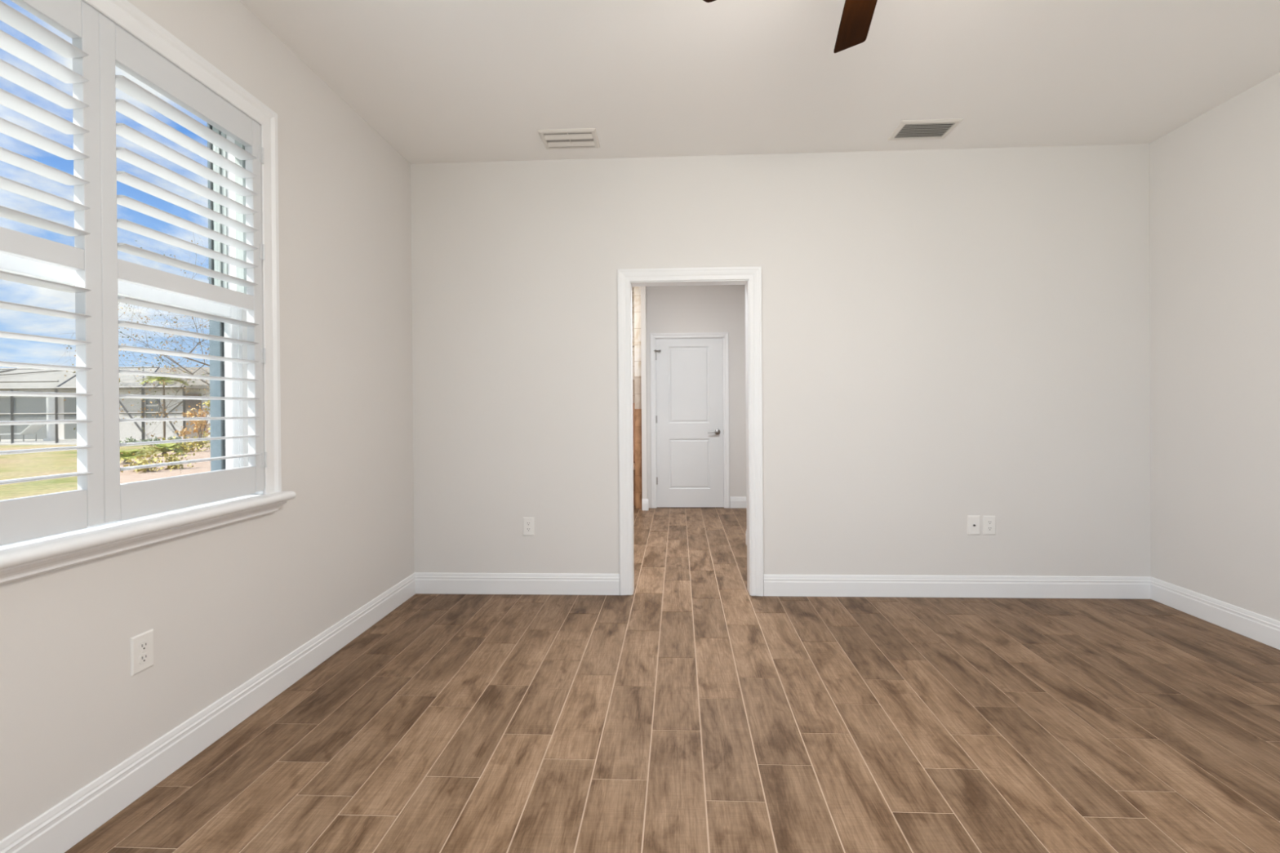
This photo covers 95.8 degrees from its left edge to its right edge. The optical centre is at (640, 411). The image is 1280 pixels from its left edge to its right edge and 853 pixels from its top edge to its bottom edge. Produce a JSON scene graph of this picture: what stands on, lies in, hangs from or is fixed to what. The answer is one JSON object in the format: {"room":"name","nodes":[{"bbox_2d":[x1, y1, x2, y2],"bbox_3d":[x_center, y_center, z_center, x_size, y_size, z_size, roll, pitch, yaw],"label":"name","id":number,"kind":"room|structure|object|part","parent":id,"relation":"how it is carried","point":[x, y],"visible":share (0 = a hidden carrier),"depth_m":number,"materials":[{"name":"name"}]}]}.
{"room":"empty bedroom","nodes":[
{"label":"empty bedroom","id":0,"kind":"room"},
{"bbox_2d":[0,0,413,840],"bbox_3d":[-1.625,-0.216,4.009,0.222,3.360,10.100,0,0,3],"label":"wall","id":1,"kind":"structure","parent":0,"point":[223,605],"depth_m":2.54,"materials":[{"name":"beige paint"}]},
{"bbox_2d":[130,628,153,676],"bbox_3d":[-1.599,0.774,1.860,0.008,0.120,0.079,0,0,3],"label":"wall outlet","id":2,"kind":"object","parent":1,"relation":"attached to","point":[142,644],"visible":1,"depth_m":1.85,"materials":[{"name":"white plastic"}]},
{"bbox_2d":[138,652,148,663],"bbox_3d":[-1.597,0.793,1.859,0.002,0.029,0.033,0,0,3],"label":"receptacle","id":3,"kind":"object","parent":2,"relation":"attached to","point":[143,656],"depth_m":1.86,"materials":[{"name":"grey plastic"}]},
{"bbox_2d":[138,640,148,652],"bbox_3d":[-1.597,0.754,1.859,0.002,0.029,0.033,0,0,3],"label":"receptacle","id":4,"kind":"object","parent":2,"relation":"attached to","point":[143,644],"depth_m":1.86,"materials":[{"name":"grey plastic"}]},
{"bbox_2d":[0,0,296,584],"bbox_3d":[-1.679,-0.420,1.712,0.277,1.712,1.617,0,0,3],"label":"window","id":5,"kind":"structure","parent":1,"relation":"in","point":[24,559],"depth_m":2.23,"materials":[{"name":"white paint"}]},
{"bbox_2d":[0,0,104,545],"bbox_3d":[-1.630,-0.420,1.368,0.076,1.516,0.700,0,0,3],"label":"shutter panel","id":6,"kind":"object","parent":5,"relation":"attached to","point":[28,517],"visible":1,"depth_m":1.61,"materials":[{"name":"white paint"}]},
{"bbox_3d":[-1.630,-0.434,1.376,0.032,0.060,0.582,0,0,3],"label":"rail","id":7,"kind":"part","parent":6,"relation":"part of","materials":[{"name":"white paint"}]},
{"bbox_3d":[-1.625,0.283,1.379,0.032,0.110,0.582,0,0,3],"label":"rail","id":8,"kind":"part","parent":6,"relation":"part of","materials":[{"name":"white paint"}]},
{"bbox_3d":[-1.635,-1.124,1.373,0.032,0.108,0.582,0,0,3],"label":"rail","id":9,"kind":"part","parent":6,"relation":"part of","materials":[{"name":"white paint"}]},
{"bbox_3d":[-1.718,-0.046,1.724,0.032,0.762,1.385,0,0,3],"label":"sash","id":10,"kind":"part","parent":5,"relation":"part of","materials":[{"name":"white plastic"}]},
{"bbox_3d":[-1.604,0.368,1.712,0.138,0.036,1.617,0,0,3],"label":"sill","id":11,"kind":"part","parent":5,"relation":"part of","materials":[{"name":"white paint"}]},
{"bbox_3d":[-1.721,-0.426,1.722,0.045,1.558,1.395,0,0,3],"label":"frame","id":12,"kind":"part","parent":5,"relation":"part of","materials":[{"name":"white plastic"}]},
{"bbox_3d":[-1.781,-0.791,1.723,0.024,0.808,1.355,0,0,3],"label":"sash","id":13,"kind":"part","parent":5,"relation":"part of","materials":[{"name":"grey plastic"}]},
{"bbox_3d":[-1.605,-0.463,1.717,0.027,1.629,1.563,0,0,3],"label":"casing","id":14,"kind":"part","parent":5,"relation":"part of","materials":[{"name":"white paint"}]},
{"bbox_2d":[98,13,266,522],"bbox_3d":[-1.599,-0.424,2.064,0.076,1.516,0.694,0,0,3],"label":"shutter panel","id":15,"kind":"object","parent":5,"relation":"attached to","point":[117,47],"visible":0.99,"depth_m":1.97,"materials":[{"name":"white paint"}]},
{"bbox_3d":[-1.605,-1.127,2.057,0.032,0.108,0.582,0,0,3],"label":"rail","id":16,"kind":"part","parent":15,"relation":"part of","materials":[{"name":"white paint"}]},
{"bbox_3d":[-1.599,-0.438,2.059,0.032,0.060,0.582,0,0,3],"label":"rail","id":17,"kind":"part","parent":15,"relation":"part of","materials":[{"name":"white paint"}]},
{"bbox_3d":[-1.594,0.279,2.062,0.032,0.110,0.582,0,0,3],"label":"rail","id":18,"kind":"part","parent":15,"relation":"part of","materials":[{"name":"white paint"}]},
{"bbox_2d":[0,572,415,852],"bbox_3d":[-1.609,1.154,1.512,0.016,0.137,4.700,0,0,3],"label":"baseboard","id":19,"kind":"structure","parent":1,"relation":"attached to","point":[64,824],"depth_m":1.99,"materials":[{"name":"white paint"}]},
{"bbox_2d":[631,288,635,462],"bbox_3d":[-0.683,-0.240,7.980,1.300,2.860,0.120,0,0,3],"label":"wall","id":20,"kind":"structure","parent":0,"point":[633,289],"depth_m":7.89,"materials":[{"name":"tile"}]},
{"bbox_2d":[632,403,635,462],"bbox_3d":[-0.583,0.290,7.908,1.100,0.800,0.020,0,0,3],"label":"tile panel","id":21,"kind":"object","parent":20,"relation":"attached to","point":[633,404],"depth_m":7.88,"materials":[{"name":"beige tile"}]},
{"bbox_2d":[634,286,642,508],"bbox_3d":[-0.002,-0.243,7.684,0.088,2.860,1.230,0,0,3],"label":"wall","id":22,"kind":"structure","parent":0,"point":[637,374],"depth_m":7.07,"materials":[{"name":"tile"}]},
{"bbox_2d":[640,286,647,498],"bbox_3d":[0.052,-0.242,7.261,0.059,2.860,0.670,0,0,3],"label":"wall","id":23,"kind":"structure","parent":0,"point":[643,304],"depth_m":6.93,"materials":[{"name":"beige paint"}]},
{"bbox_2d":[641,498,648,511],"bbox_3d":[0.054,1.119,6.925,0.077,0.137,0.016,0,0,3],"label":"baseboard","id":24,"kind":"structure","parent":23,"relation":"attached to","point":[644,501],"depth_m":6.92,"materials":[{"name":"white paint"}]},
{"bbox_2d":[64,506,1279,852],"bbox_3d":[0.860,1.226,3.903,4.830,0.060,9.700,0,0,3],"label":"floor","id":25,"kind":"structure","parent":0,"point":[690,711],"depth_m":2.17,"materials":[{"name":"brown wood"}]},
{"bbox_2d":[633,462,635,506],"bbox_3d":[-0.690,0.950,7.596,1.285,0.485,0.620,0,0,3],"label":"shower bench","id":26,"kind":"object","parent":25,"relation":"on","point":[634,502],"visible":0.02,"depth_m":7.28,"materials":[{"name":"wood"}]},
{"bbox_2d":[645,284,746,507],"bbox_3d":[1.053,-0.249,7.111,1.953,2.860,0.120,0,0,3],"label":"wall","id":27,"kind":"structure","parent":0,"point":[714,308],"depth_m":7.05,"materials":[{"name":"beige paint"}]},
{"bbox_2d":[649,332,729,508],"bbox_3d":[0.601,0.113,7.106,0.951,2.139,0.175,0,0,3],"label":"door","id":28,"kind":"structure","parent":27,"relation":"in","point":[690,371],"depth_m":7.08,"materials":[{"name":"white paint"}]},
{"bbox_3d":[0.892,0.253,7.039,0.158,0.068,0.067,0,0,3],"label":"lever handle","id":29,"kind":"part","parent":28,"relation":"part of","materials":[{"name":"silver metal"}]},
{"bbox_2d":[729,497,746,508],"bbox_3d":[1.563,1.107,7.026,0.945,0.137,0.016,0,0,3],"label":"baseboard","id":30,"kind":"structure","parent":27,"relation":"attached to","point":[735,502],"depth_m":7.04,"materials":[{"name":"white paint"}]},
{"bbox_2d":[239,0,1279,288],"bbox_3d":[0.837,-1.764,3.890,4.730,0.200,10.100,0,0,3],"label":"ceiling","id":31,"kind":"structure","parent":0,"point":[440,81],"depth_m":2.80,"materials":[{"name":"paint"}]},
{"bbox_2d":[537,128,599,149],"bbox_3d":[-0.429,-1.643,3.507,0.342,0.019,0.242,0,0,3],"label":"ceiling vent","id":32,"kind":"object","parent":31,"relation":"in","point":[582,138],"visible":1,"depth_m":3.48,"materials":[{"name":"white metal"}]},
{"bbox_3d":[-0.431,-1.641,3.463,0.290,0.016,0.036,0,0,3],"label":"blade","id":33,"kind":"part","parent":32,"relation":"part of","materials":[{"name":"white metal"}]},
{"bbox_3d":[-0.427,-1.643,3.559,0.290,0.015,0.036,0,0,3],"label":"blade","id":34,"kind":"part","parent":32,"relation":"part of","materials":[{"name":"white metal"}]},
{"bbox_2d":[702,0,877,53],"bbox_3d":[0.706,-1.468,1.702,1.114,0.371,1.106,0,0,3],"label":"ceiling fan","id":35,"kind":"object","parent":31,"relation":"hanging from","point":[856,18],"visible":1,"depth_m":2.09,"materials":[{"name":"brown wood"}]},
{"bbox_3d":[0.379,-1.401,1.847,0.449,0.025,0.115,0,0,29],"label":"blade","id":36,"kind":"part","parent":35,"relation":"part of","materials":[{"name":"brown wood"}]},
{"bbox_3d":[0.763,-1.405,2.024,0.115,0.025,0.449,0,0,11],"label":"blade","id":37,"kind":"part","parent":35,"relation":"part of","materials":[{"name":"brown wood"}]},
{"bbox_2d":[886,118,963,140],"bbox_3d":[1.675,-1.662,3.425,0.340,0.012,0.236,0,0,3],"label":"ceiling vent","id":38,"kind":"object","parent":31,"relation":"in","point":[931,129],"visible":1,"depth_m":3.41,"materials":[{"name":"white metal"}]},
{"bbox_2d":[410,143,1151,576],"bbox_3d":[0.845,-0.233,3.807,4.730,2.860,0.120,0,0,3],"label":"wall","id":39,"kind":"structure","parent":0,"point":[948,336],"depth_m":3.73,"materials":[{"name":"beige paint"}]},
{"bbox_2d":[414,572,619,595],"bbox_3d":[-0.824,1.139,3.821,1.374,0.137,0.016,0,0,3],"label":"baseboard","id":40,"kind":"structure","parent":39,"relation":"attached to","point":[433,583],"depth_m":3.81,"materials":[{"name":"white paint"}]},
{"bbox_2d":[523,517,534,535],"bbox_3d":[-0.740,0.760,3.819,0.074,0.120,0.008,0,0,3],"label":"wall outlet","id":41,"kind":"object","parent":39,"relation":"attached to","point":[528,522],"visible":1,"depth_m":3.82,"materials":[{"name":"white plastic"}]},
{"bbox_2d":[525,527,531,531],"bbox_3d":[-0.740,0.779,3.817,0.033,0.029,0.002,0,0,3],"label":"receptacle","id":42,"kind":"object","parent":41,"relation":"attached to","point":[527,529],"depth_m":3.82,"materials":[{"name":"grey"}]},
{"bbox_2d":[525,521,531,525],"bbox_3d":[-0.740,0.740,3.817,0.033,0.029,0.002,0,0,3],"label":"receptacle","id":43,"kind":"object","parent":41,"relation":"attached to","point":[527,523],"depth_m":3.82,"materials":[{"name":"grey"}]},
{"bbox_2d":[617,266,763,595],"bbox_3d":[0.325,0.135,3.832,0.931,2.128,0.161,0,0,3],"label":"door frame","id":44,"kind":"structure","parent":39,"relation":"attached to","point":[750,277],"depth_m":3.77,"materials":[{"name":"white paint"}]},
{"bbox_2d":[763,574,1151,599],"bbox_3d":[2.006,1.118,3.693,2.420,0.137,0.016,0,0,3],"label":"baseboard","id":45,"kind":"structure","parent":39,"relation":"attached to","point":[778,585],"depth_m":3.69,"materials":[{"name":"white paint"}]},
{"bbox_2d":[967,515,980,534],"bbox_3d":[2.125,0.726,3.686,0.078,0.121,0.016,0,0,3],"label":"cable plate","id":46,"kind":"object","parent":39,"relation":"attached to","point":[973,522],"visible":1,"depth_m":3.69,"materials":[{"name":"white plastic"}]},
{"bbox_2d":[982,515,995,534],"bbox_3d":[2.222,0.727,3.685,0.075,0.119,0.008,0,0,3],"label":"wall outlet","id":47,"kind":"object","parent":39,"relation":"attached to","point":[988,522],"visible":1,"depth_m":3.68,"materials":[{"name":"white plastic"}]},
{"bbox_2d":[986,526,992,530],"bbox_3d":[2.222,0.746,3.683,0.033,0.029,0.002,0,0,3],"label":"receptacle","id":48,"kind":"object","parent":47,"relation":"attached to","point":[988,528],"depth_m":3.68,"materials":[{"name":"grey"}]},
{"bbox_2d":[986,520,992,524],"bbox_3d":[2.222,0.707,3.683,0.033,0.029,0.002,0,0,3],"label":"receptacle","id":49,"kind":"object","parent":47,"relation":"attached to","point":[988,522],"depth_m":3.68,"materials":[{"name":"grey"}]},
{"bbox_2d":[1149,71,1279,621],"bbox_3d":[3.281,-0.251,3.787,0.140,2.860,10.100,0,0,3],"label":"wall","id":50,"kind":"structure","parent":0,"point":[1215,178],"depth_m":3.19,"materials":[{"name":"beige paint"}]},
{"bbox_2d":[1150,576,1279,649],"bbox_3d":[3.101,1.120,1.299,0.016,0.137,4.700,0,0,3],"label":"baseboard","id":51,"kind":"structure","parent":50,"relation":"attached to","point":[1264,629],"depth_m":3.18,"materials":[{"name":"white paint"}]},
{"bbox_3d":[1.417,-0.240,4.489,0.988,2.860,1.295,0,0,3],"label":"wall","id":52,"kind":"structure","parent":0,"visible":0},
{"bbox_2d":[745,358,746,493],"bbox_3d":[1.016,0.139,5.131,0.152,2.098,0.087,0,0,3],"label":"trim","id":53,"kind":"structure","parent":52,"relation":"attached to","point":[745,358],"depth_m":5.17,"materials":[{"name":"white paint"}]},
{"label":"outside","id":54,"kind":"structure","parent":0,"visible":0},
{"bbox_2d":[0,442,210,500],"bbox_3d":[-30.347,1.767,30.191,120.000,0.500,130.000,0,0,3],"label":"lawn","id":55,"kind":"structure","parent":54,"point":[12,466],"depth_m":14.76,"materials":[{"name":"plant"}]},
{"bbox_2d":[0,367,210,440],"bbox_3d":[-28.404,-0.587,34.797,32.700,4.160,13.800,0,0,3],"label":"neighbor house","id":56,"kind":"structure","parent":55,"relation":"on","point":[22,404],"depth_m":30.09,"materials":[{"name":"grey metal"}]},
{"bbox_3d":[-32.906,0.411,30.270,3.900,2.150,0.060,0,0,3],"label":"pane","id":57,"kind":"part","parent":56,"relation":"part of","materials":[{"name":"grey glass"}]},
{"bbox_3d":[-28.261,0.377,30.061,3.400,2.150,0.060,0,0,3],"label":"pane","id":58,"kind":"part","parent":56,"relation":"part of","materials":[{"name":"grey glass"}]},
{"bbox_3d":[-23.736,-0.189,28.152,0.580,0.930,0.060,0,0,3],"label":"pane","id":59,"kind":"part","parent":56,"relation":"part of","materials":[{"name":"grey glass"}]},
{"bbox_3d":[-21.695,0.312,28.057,0.780,2.300,0.170,0,0,3],"label":"door","id":60,"kind":"part","parent":56,"relation":"part of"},
{"bbox_2d":[120,436,141,443],"bbox_3d":[-22.205,1.315,25.268,0.791,0.479,0.785,0,0,25],"label":"plant","id":61,"kind":"object","parent":55,"relation":"on","point":[131,440],"visible":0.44,"depth_m":25.09,"materials":[{"name":"green plant"}]},
{"bbox_2d":[56,234,209,473],"bbox_3d":[-6.787,-0.815,10.011,5.064,4.506,4.882,0,0,28],"label":"bare tree","id":62,"kind":"object","parent":55,"relation":"on","point":[196,326],"visible":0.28,"depth_m":8.78,"materials":[{"name":"beige plant"}]},
{"bbox_2d":[138,436,160,445],"bbox_3d":[-21.242,1.302,25.125,0.695,0.420,0.890,0,0,34],"label":"plant","id":63,"kind":"object","parent":55,"relation":"on","point":[155,438],"visible":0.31,"depth_m":25.11,"materials":[{"name":"green plant"}]},
{"bbox_2d":[137,372,188,439],"bbox_3d":[-20.109,-0.096,24.378,1.616,3.123,1.653,0,0,3],"label":"palm tree","id":64,"kind":"object","parent":55,"relation":"on","point":[158,378],"visible":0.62,"depth_m":24.38,"materials":[{"name":"green plant"}]},
{"bbox_2d":[120,447,210,484],"bbox_3d":[-12.669,1.407,16.485,16.870,0.070,5.010,0,0,44],"label":"mulch bed","id":65,"kind":"object","parent":55,"relation":"on","point":[126,476],"visible":0.14,"depth_m":13.54,"materials":[{"name":"beige soil"}]},
{"bbox_2d":[120,448,148,463],"bbox_3d":[-13.744,1.221,15.554,1.153,0.410,1.076,-1,0,-39],"label":"shrub","id":66,"kind":"object","parent":65,"relation":"on","point":[125,455],"visible":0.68,"depth_m":15.47,"materials":[{"name":"green plant"}]},
{"bbox_2d":[120,445,208,473],"bbox_3d":[-11.434,1.157,13.477,1.647,0.614,1.477,0,0,3],"label":"shrub","id":67,"kind":"object","parent":65,"relation":"on","point":[171,459],"visible":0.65,"depth_m":13.57,"materials":[{"name":"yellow plant"}]},
{"bbox_2d":[142,443,188,456],"bbox_3d":[-14.924,1.196,18.110,1.348,0.454,1.131,0,0,3],"label":"shrub","id":68,"kind":"object","parent":65,"relation":"on","point":[161,447],"visible":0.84,"depth_m":18.04,"materials":[{"name":"green plant"}]},
{"bbox_2d":[161,428,210,452],"bbox_3d":[-15.351,1.029,19.615,1.384,0.856,1.394,0,0,3],"label":"shrub","id":69,"kind":"object","parent":65,"relation":"on","point":[200,442],"visible":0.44,"depth_m":19.67,"materials":[{"name":"yellow plant"}]},
{"bbox_2d":[174,401,210,447],"bbox_3d":[-17.150,0.541,22.332,1.077,1.829,1.352,0,0,3],"label":"flowering shrub","id":70,"kind":"object","parent":65,"relation":"on","point":[197,423],"visible":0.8,"depth_m":22.30,"materials":[{"name":"orange plant"}]},
{"bbox_2d":[202,400,210,436],"bbox_3d":[-15.624,0.458,21.697,0.939,1.976,1.040,0,0,27],"label":"flowering shrub","id":71,"kind":"object","parent":65,"relation":"on","point":[208,401],"visible":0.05,"depth_m":21.47,"materials":[{"name":"yellow plant"}]},
{"bbox_2d":[167,435,185,444],"bbox_3d":[-20.320,1.302,25.228,0.774,0.439,0.530,0,0,3],"label":"plant","id":72,"kind":"object","parent":55,"relation":"on","point":[171,437],"visible":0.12,"depth_m":25.26,"materials":[{"name":"green plant"}]},
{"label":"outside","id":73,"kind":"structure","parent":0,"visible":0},
{"bbox_2d":[0,439,210,445],"bbox_3d":[-32.292,1.520,28.176,24.300,0.080,4.200,0,0,3],"label":"floor","id":74,"kind":"structure","parent":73,"point":[2,440],"depth_m":27.54,"materials":[{"name":"concrete"}]},
{"bbox_2d":[0,424,44,441],"bbox_3d":[-30.288,1.035,28.283,1.800,0.860,0.610,0,0,3],"label":"lounge chair","id":75,"kind":"object","parent":74,"relation":"on","point":[31,428],"visible":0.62,"depth_m":28.14,"materials":[{"name":"grey plastic"}]},
{"bbox_3d":[-30.289,0.875,28.282,1.800,0.540,0.600,0,0,3],"label":"sling seat","id":76,"kind":"part","parent":75,"relation":"part of","materials":[{"name":"grey fabric"}]},
{"bbox_2d":[43,391,58,440],"bbox_3d":[-29.082,0.255,28.525,0.400,2.400,0.400,0,0,3],"label":"porch post","id":77,"kind":"object","parent":74,"relation":"on","point":[51,428],"visible":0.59,"depth_m":28.43,"materials":[{"name":"white"}]},
{"bbox_2d":[0,366,186,444],"bbox_3d":[-27.150,-0.314,27.067,13.921,3.640,2.215,0,0,3],"label":"cage","id":78,"kind":"object","parent":74,"relation":"on","point":[11,388],"visible":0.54,"depth_m":25.98,"materials":[{"name":"grey metal"}]},
{"bbox_3d":[-28.341,0.240,26.089,0.085,2.560,0.085,-1,0,-42],"label":"post","id":79,"kind":"part","parent":78,"relation":"part of","materials":[{"name":"grey metal"}]},
{"bbox_3d":[-26.243,0.224,25.995,0.085,2.560,0.085,-1,0,-42],"label":"post","id":80,"kind":"part","parent":78,"relation":"part of","materials":[{"name":"grey metal"}]},
{"bbox_3d":[-27.183,1.451,26.043,13.900,0.100,0.100,0,0,3],"label":"sill rail","id":81,"kind":"part","parent":78,"relation":"part of","materials":[{"name":"grey metal"}]},
{"bbox_3d":[-27.193,0.111,26.037,13.900,0.070,0.070,0,0,3],"label":"chair rail","id":82,"kind":"part","parent":78,"relation":"part of","materials":[{"name":"grey metal"}]},
{"bbox_3d":[-22.197,0.195,25.812,0.106,2.560,0.106,-1,0,-42],"label":"post","id":83,"kind":"part","parent":78,"relation":"part of","materials":[{"name":"grey metal"}]},
{"bbox_3d":[-20.299,0.181,25.726,0.085,2.560,0.085,-1,0,-42],"label":"post","id":84,"kind":"part","parent":78,"relation":"part of","materials":[{"name":"grey metal"}]}
]}

